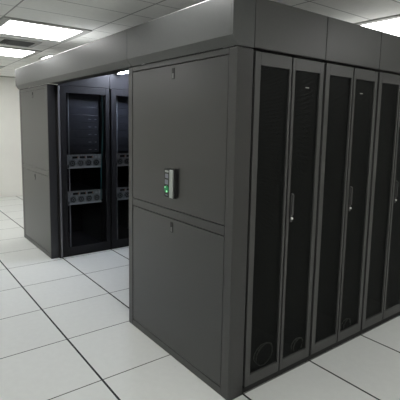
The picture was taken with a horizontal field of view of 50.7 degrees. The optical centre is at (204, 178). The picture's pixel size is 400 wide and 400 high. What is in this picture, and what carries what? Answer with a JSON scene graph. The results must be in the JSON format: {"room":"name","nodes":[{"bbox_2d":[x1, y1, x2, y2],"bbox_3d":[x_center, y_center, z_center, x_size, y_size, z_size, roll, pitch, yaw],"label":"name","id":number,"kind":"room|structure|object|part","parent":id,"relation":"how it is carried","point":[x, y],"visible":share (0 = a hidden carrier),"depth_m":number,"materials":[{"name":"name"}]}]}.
{"room":"server room","nodes":[
{"label":"server room","id":0,"kind":"room"},
{"bbox_2d":[0,77,57,196],"bbox_3d":[-4.092,-0.825,8.548,9.400,2.430,0.100,-4,9,-37],"label":"wall","id":1,"kind":"structure","parent":0,"point":[10,133],"depth_m":8.59,"materials":[{"name":"beige paint"}]},
{"bbox_2d":[0,196,399,399],"bbox_3d":[-0.862,1.023,4.501,9.400,0.100,10.800,-4,9,-37],"label":"floor","id":2,"kind":"structure","parent":0,"point":[67,333],"depth_m":2.92,"materials":[{"name":"tile"}]},
{"bbox_2d":[19,84,58,258],"bbox_3d":[-2.024,-0.114,5.150,0.114,1.948,1.141,-4,9,-37],"label":"end panel","id":3,"kind":"object","parent":2,"relation":"on","point":[37,103],"visible":0.99,"depth_m":4.92,"materials":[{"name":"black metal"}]},
{"bbox_3d":[-2.040,-0.584,5.047,0.013,0.907,1.050,-4,9,-37],"label":"panel","id":4,"kind":"part","parent":3,"relation":"part of","materials":[{"name":"grey metal"}]},
{"bbox_3d":[-2.059,0.367,5.167,0.013,0.885,1.050,-4,9,-37],"label":"panel","id":5,"kind":"part","parent":3,"relation":"part of","materials":[{"name":"grey metal"}]},
{"bbox_3d":[-1.684,-0.049,4.713,0.112,1.940,0.020,-4,9,-37],"label":"corner post","id":6,"kind":"part","parent":3,"relation":"part of","materials":[{"name":"black metal"}]},
{"bbox_2d":[15,29,130,89],"bbox_3d":[-1.434,-1.101,4.251,0.148,0.256,3.088,-4,9,-37],"label":"fascia","id":7,"kind":"object","parent":3,"relation":"on","point":[108,53],"visible":0.8,"depth_m":3.71,"materials":[{"name":"grey paint"}]},
{"bbox_2d":[49,65,136,83],"bbox_3d":[-1.068,-1.032,3.813,0.102,0.240,1.836,-4,9,-37],"label":"lintel","id":8,"kind":"object","parent":7,"relation":"attached to","point":[127,68],"visible":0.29,"depth_m":3.67,"materials":[{"name":"black metal"}]},
{"bbox_2d":[55,86,62,258],"bbox_3d":[-1.621,-0.044,4.706,0.026,1.936,0.050,-4,9,-37],"label":"strip","id":9,"kind":"object","parent":2,"relation":"on","point":[56,87],"visible":1,"depth_m":4.69,"materials":[{"name":"grey metal"}]},
{"bbox_2d":[57,85,109,256],"bbox_3d":[-1.718,-0.131,5.343,0.598,1.946,1.160,-4,9,-37],"label":"tall cabinet","id":10,"kind":"object","parent":2,"relation":"on","point":[86,227],"visible":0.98,"depth_m":5.01,"materials":[{"name":"black metal"}]},
{"bbox_3d":[-1.564,-0.077,4.877,0.011,1.840,0.010,-4,9,-37],"label":"mounting rail","id":11,"kind":"part","parent":10,"relation":"part of","materials":[{"name":"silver metal"}]},
{"bbox_3d":[-1.430,-0.516,4.933,0.410,0.086,0.008,-4,9,-37],"label":"blanking panel","id":12,"kind":"part","parent":10,"relation":"part of","materials":[{"name":"plastic"}]},
{"bbox_3d":[-1.428,-0.605,4.921,0.410,0.086,0.008,-4,9,-37],"label":"blanking panel","id":13,"kind":"part","parent":10,"relation":"part of","materials":[{"name":"plastic"}]},
{"bbox_3d":[-1.426,-0.693,4.910,0.410,0.086,0.008,-4,9,-37],"label":"blanking panel","id":14,"kind":"part","parent":10,"relation":"part of","materials":[{"name":"plastic"}]},
{"bbox_3d":[-1.425,-0.781,4.899,0.410,0.086,0.008,-4,9,-37],"label":"blanking panel","id":15,"kind":"part","parent":10,"relation":"part of","materials":[{"name":"plastic"}]},
{"bbox_3d":[-1.423,-0.870,4.888,0.410,0.086,0.008,-4,9,-37],"label":"blanking panel","id":16,"kind":"part","parent":10,"relation":"part of","materials":[{"name":"plastic"}]},
{"bbox_3d":[-1.421,-0.958,4.877,0.410,0.086,0.008,-4,9,-37],"label":"blanking panel","id":17,"kind":"part","parent":10,"relation":"part of","materials":[{"name":"plastic"}]},
{"bbox_3d":[-1.433,-0.340,4.955,0.410,0.086,0.008,-4,9,-37],"label":"blanking panel","id":18,"kind":"part","parent":10,"relation":"part of","materials":[{"name":"plastic"}]},
{"bbox_3d":[-1.432,-0.428,4.944,0.410,0.086,0.008,-4,9,-37],"label":"blanking panel","id":19,"kind":"part","parent":10,"relation":"part of","materials":[{"name":"plastic"}]},
{"bbox_2d":[58,75,108,88],"bbox_3d":[-1.355,-1.155,4.760,0.596,0.244,0.016,-4,9,-37],"label":"fascia","id":20,"kind":"object","parent":10,"relation":"on","point":[101,81],"visible":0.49,"depth_m":4.83,"materials":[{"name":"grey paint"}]},
{"bbox_2d":[67,153,100,168],"bbox_3d":[-1.617,-0.235,5.223,0.432,0.162,0.708,-4,9,-37],"label":"server","id":21,"kind":"object","parent":10,"relation":"in","point":[74,160],"visible":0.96,"depth_m":4.96,"materials":[{"name":"black metal"}]},
{"bbox_2d":[68,183,101,204],"bbox_3d":[-1.625,0.187,5.276,0.432,0.162,0.708,-4,9,-37],"label":"server","id":22,"kind":"object","parent":10,"relation":"in","point":[79,193],"visible":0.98,"depth_m":5.04,"materials":[{"name":"black metal"}]},
{"bbox_3d":[-1.262,-0.100,5.108,0.011,1.840,0.010,-4,9,-37],"label":"mounting rail","id":23,"kind":"part","parent":10,"relation":"part of","materials":[{"name":"black metal"}]},
{"bbox_2d":[101,96,102,199],"bbox_3d":[-1.232,-0.353,5.045,0.042,1.240,0.023,-4,9,-37],"label":"cable","id":24,"kind":"object","parent":10,"relation":"in","point":[101,96],"visible":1,"depth_m":5.05,"materials":[{"name":"teal plastic"}]},
{"bbox_2d":[109,89,128,248],"bbox_3d":[-1.242,-0.167,5.706,0.598,1.946,1.160,-4,9,-37],"label":"tall cabinet","id":25,"kind":"object","parent":2,"relation":"on","point":[118,99],"visible":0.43,"depth_m":5.20,"materials":[{"name":"metal"}]},
{"bbox_3d":[-1.088,-0.113,5.240,0.011,1.840,0.010,-4,9,-37],"label":"mounting rail","id":26,"kind":"part","parent":25,"relation":"part of","materials":[{"name":"black metal"}]},
{"bbox_2d":[109,73,128,89],"bbox_3d":[-0.879,-1.191,5.124,0.596,0.244,0.016,-4,9,-37],"label":"fascia","id":27,"kind":"object","parent":25,"relation":"on","point":[116,81],"visible":0.24,"depth_m":5.01,"materials":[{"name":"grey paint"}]},
{"bbox_2d":[116,180,128,199],"bbox_3d":[-1.149,0.151,5.640,0.432,0.162,0.708,-4,9,-37],"label":"server","id":28,"kind":"object","parent":25,"relation":"in","point":[122,192],"visible":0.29,"depth_m":5.33,"materials":[{"name":"black metal"}]},
{"bbox_2d":[116,152,128,166],"bbox_3d":[-1.141,-0.271,5.587,0.432,0.162,0.708,-4,9,-37],"label":"server","id":29,"kind":"object","parent":25,"relation":"in","point":[122,158],"visible":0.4,"depth_m":5.25,"materials":[{"name":"black metal"}]},
{"bbox_3d":[-0.954,-0.552,5.296,0.410,0.086,0.008,-4,9,-37],"label":"blanking panel","id":30,"kind":"part","parent":25,"relation":"part of","materials":[{"name":"plastic"}]},
{"bbox_3d":[-0.952,-0.641,5.285,0.410,0.086,0.008,-4,9,-37],"label":"blanking panel","id":31,"kind":"part","parent":25,"relation":"part of","materials":[{"name":"plastic"}]},
{"bbox_3d":[-0.950,-0.729,5.274,0.410,0.086,0.008,-4,9,-37],"label":"blanking panel","id":32,"kind":"part","parent":25,"relation":"part of","materials":[{"name":"plastic"}]},
{"bbox_3d":[-0.949,-0.817,5.263,0.410,0.086,0.008,-4,9,-37],"label":"blanking panel","id":33,"kind":"part","parent":25,"relation":"part of","materials":[{"name":"plastic"}]},
{"bbox_3d":[-0.947,-0.905,5.252,0.410,0.086,0.008,-4,9,-37],"label":"blanking panel","id":34,"kind":"part","parent":25,"relation":"part of","materials":[{"name":"plastic"}]},
{"bbox_3d":[-0.945,-0.994,5.241,0.410,0.086,0.008,-4,9,-37],"label":"blanking panel","id":35,"kind":"part","parent":25,"relation":"part of","materials":[{"name":"plastic"}]},
{"bbox_3d":[-0.957,-0.376,5.318,0.410,0.086,0.008,-4,9,-37],"label":"blanking panel","id":36,"kind":"part","parent":25,"relation":"part of","materials":[{"name":"plastic"}]},
{"bbox_3d":[-0.956,-0.464,5.307,0.410,0.086,0.008,-4,9,-37],"label":"blanking panel","id":37,"kind":"part","parent":25,"relation":"part of","materials":[{"name":"plastic"}]},
{"bbox_2d":[128,45,253,399],"bbox_3d":[-0.169,0.223,2.754,0.114,1.948,1.188,-4,9,-37],"label":"end panel","id":38,"kind":"object","parent":2,"relation":"on","point":[190,115],"visible":1,"depth_m":2.52,"materials":[{"name":"black metal"}]},
{"bbox_2d":[164,168,176,198],"bbox_3d":[-0.223,0.033,2.690,0.030,0.188,0.116,-4,9,-37],"label":"reader","id":39,"kind":"object","parent":38,"relation":"attached to","point":[169,173],"visible":1,"depth_m":2.66,"materials":[{"name":"black plastic"}]},
{"bbox_3d":[-0.217,0.702,2.788,0.013,0.885,1.054,-4,9,-37],"label":"panel","id":40,"kind":"part","parent":38,"relation":"part of","materials":[{"name":"grey metal"}]},
{"bbox_3d":[-0.198,-0.249,2.669,0.013,0.907,1.054,-4,9,-37],"label":"panel","id":41,"kind":"part","parent":38,"relation":"part of","materials":[{"name":"grey metal"}]},
{"bbox_2d":[127,0,235,65],"bbox_3d":[-0.150,-0.868,2.593,0.148,0.256,1.122,-4,9,-37],"label":"fascia","id":42,"kind":"object","parent":38,"relation":"on","point":[206,25],"visible":1,"depth_m":2.45,"materials":[{"name":"grey paint"}]},
{"bbox_3d":[0.173,0.289,2.314,0.112,1.940,0.066,-4,9,-37],"label":"corner post","id":43,"kind":"part","parent":38,"relation":"part of","materials":[{"name":"grey metal"}]},
{"bbox_2d":[231,0,255,47],"bbox_3d":[0.197,-0.805,2.146,0.150,0.256,0.015,-4,9,-37],"label":"fascia","id":44,"kind":"object","parent":38,"relation":"on","point":[243,11],"visible":1,"depth_m":2.14,"materials":[{"name":"grey paint"}]},
{"bbox_2d":[242,50,323,392],"bbox_3d":[0.133,0.206,2.952,0.599,1.944,1.165,-4,9,-37],"label":"tall cabinet","id":45,"kind":"object","parent":2,"relation":"on","point":[286,115],"visible":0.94,"depth_m":2.51,"materials":[{"name":"black metal"}]},
{"bbox_3d":[0.356,0.265,2.426,0.285,1.896,0.024,-4,9,-37],"label":"door","id":46,"kind":"part","parent":45,"relation":"part of","materials":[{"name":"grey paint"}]},
{"bbox_2d":[254,0,327,59],"bbox_3d":[0.495,-0.828,2.375,0.596,0.255,0.016,-4,9,-37],"label":"fascia","id":47,"kind":"object","parent":45,"relation":"on","point":[279,27],"visible":1,"depth_m":2.35,"materials":[{"name":"grey paint"}]},
{"bbox_3d":[0.522,0.178,2.518,0.020,0.173,0.017,-4,9,-37],"label":"handle","id":48,"kind":"part","parent":45,"relation":"part of","materials":[{"name":"grey metal"}]},
{"bbox_3d":[0.590,0.247,2.604,0.281,1.896,0.024,-4,9,-37],"label":"door","id":49,"kind":"part","parent":45,"relation":"part of","materials":[{"name":"grey paint"}]},
{"bbox_3d":[0.455,0.249,2.535,0.580,1.892,0.022,-4,9,-37],"label":"mounting rail","id":50,"kind":"part","parent":45,"relation":"part of","materials":[{"name":"black metal"}]},
{"bbox_2d":[234,45,399,74],"bbox_3d":[1.154,-0.871,2.902,2.508,0.246,0.017,-4,9,-37],"label":"strip","id":51,"kind":"object","parent":45,"relation":"on","point":[234,45],"visible":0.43,"depth_m":2.56,"materials":[{"name":"black"}]},
{"bbox_2d":[309,62,377,359],"bbox_3d":[0.609,0.171,3.316,0.599,1.944,1.165,-4,9,-37],"label":"tall cabinet","id":52,"kind":"object","parent":2,"relation":"on","point":[348,115],"visible":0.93,"depth_m":2.88,"materials":[{"name":"black metal"}]},
{"bbox_3d":[0.832,0.229,2.789,0.285,1.896,0.024,-4,9,-37],"label":"door","id":53,"kind":"part","parent":52,"relation":"part of","materials":[{"name":"grey paint"}]},
{"bbox_3d":[0.998,0.142,2.882,0.020,0.173,0.017,-4,9,-37],"label":"handle","id":54,"kind":"part","parent":52,"relation":"part of","materials":[{"name":"grey metal"}]},
{"bbox_2d":[325,17,381,68],"bbox_3d":[0.972,-0.864,2.738,0.596,0.255,0.016,-4,9,-37],"label":"fascia","id":55,"kind":"object","parent":52,"relation":"on","point":[349,43],"visible":0.99,"depth_m":2.71,"materials":[{"name":"grey paint"}]},
{"bbox_3d":[1.066,0.211,2.968,0.281,1.896,0.024,-4,9,-37],"label":"door","id":56,"kind":"part","parent":52,"relation":"part of","materials":[{"name":"grey paint"}]},
{"bbox_3d":[0.931,0.213,2.898,0.580,1.892,0.022,-4,9,-37],"label":"mounting rail","id":57,"kind":"part","parent":52,"relation":"part of","materials":[{"name":"black metal"}]},
{"bbox_2d":[360,71,399,334],"bbox_3d":[1.085,0.134,3.679,0.599,1.944,1.165,-4,9,-37],"label":"tall cabinet","id":58,"kind":"object","parent":2,"relation":"on","point":[381,286],"visible":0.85,"depth_m":3.20,"materials":[{"name":"black metal"}]},
{"bbox_2d":[377,32,399,72],"bbox_3d":[1.448,-0.900,3.102,0.596,0.255,0.016,-4,9,-37],"label":"fascia","id":59,"kind":"object","parent":58,"relation":"on","point":[390,43],"visible":0.92,"depth_m":2.99,"materials":[{"name":"grey paint"}]},
{"bbox_3d":[1.542,0.175,3.331,0.281,1.896,0.024,-4,9,-37],"label":"door","id":60,"kind":"part","parent":58,"relation":"part of","materials":[{"name":"grey paint"}]},
{"bbox_3d":[1.474,0.106,3.245,0.020,0.173,0.017,-4,9,-37],"label":"handle","id":61,"kind":"part","parent":58,"relation":"part of","materials":[{"name":"grey metal"}]},
{"bbox_2d":[0,0,399,76],"bbox_3d":[-0.811,-1.487,4.186,9.400,0.100,10.800,-4,9,-37],"label":"ceiling","id":62,"kind":"structure","parent":0,"point":[105,18],"depth_m":3.38,"materials":[{"name":"tile"}]},
{"bbox_2d":[0,46,41,58],"bbox_3d":[-2.603,-1.617,5.390,0.791,0.011,0.791,-4,9,-37],"label":"recessed light","id":63,"kind":"object","parent":62,"relation":"in","point":[12,52],"visible":1,"depth_m":5.43,"materials":[{"name":"white plastic"}]},
{"bbox_2d":[0,48,32,56],"bbox_3d":[-2.603,-1.619,5.390,0.657,0.006,0.657,-4,9,-37],"label":"diffuser","id":64,"kind":"object","parent":63,"relation":"attached to","point":[7,52],"depth_m":5.46,"materials":[{"name":"white plastic"}]},
{"bbox_2d":[0,37,41,47],"bbox_3d":[-2.122,-1.528,4.769,0.430,0.015,0.430,-4,9,-37],"label":"ceiling vent","id":65,"kind":"object","parent":62,"relation":"in","point":[3,40],"visible":1,"depth_m":4.73,"materials":[{"name":"grey metal"}]},
{"bbox_2d":[0,16,91,42],"bbox_3d":[-1.641,-1.442,4.147,0.791,0.011,0.791,-4,9,-37],"label":"recessed light","id":66,"kind":"object","parent":62,"relation":"in","point":[9,26],"visible":1,"depth_m":4.10,"materials":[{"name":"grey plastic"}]},
{"bbox_2d":[0,20,81,40],"bbox_3d":[-1.641,-1.443,4.147,0.657,0.006,0.657,-4,9,-37],"label":"diffuser","id":67,"kind":"object","parent":66,"relation":"attached to","point":[9,27],"depth_m":4.13,"materials":[{"name":"white plastic"}]},
{"bbox_2d":[39,54,53,58],"bbox_3d":[-1.949,-1.673,5.939,0.620,0.011,0.470,-4,9,-37],"label":"recessed light","id":68,"kind":"object","parent":62,"relation":"in","point":[48,55],"visible":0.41,"depth_m":5.71,"materials":[{"name":"white plastic"}]},
{"bbox_2d":[354,14,399,35],"bbox_3d":[1.686,-1.322,3.720,0.791,0.011,0.791,-4,9,-37],"label":"recessed light","id":69,"kind":"object","parent":62,"relation":"in","point":[391,24],"visible":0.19,"depth_m":3.59,"materials":[{"name":"white plastic"}]},
{"bbox_3d":[1.686,-1.322,3.720,0.791,0.011,0.791,-4,9,-37],"label":"frame","id":70,"kind":"part","parent":69,"relation":"part of","materials":[{"name":"grey"}]},
{"bbox_2d":[361,18,399,35],"bbox_3d":[1.686,-1.323,3.720,0.657,0.006,0.657,-4,9,-37],"label":"diffuser","id":71,"kind":"object","parent":69,"relation":"attached to","point":[391,26],"depth_m":3.65,"materials":[{"name":"white plastic"}]}
]}

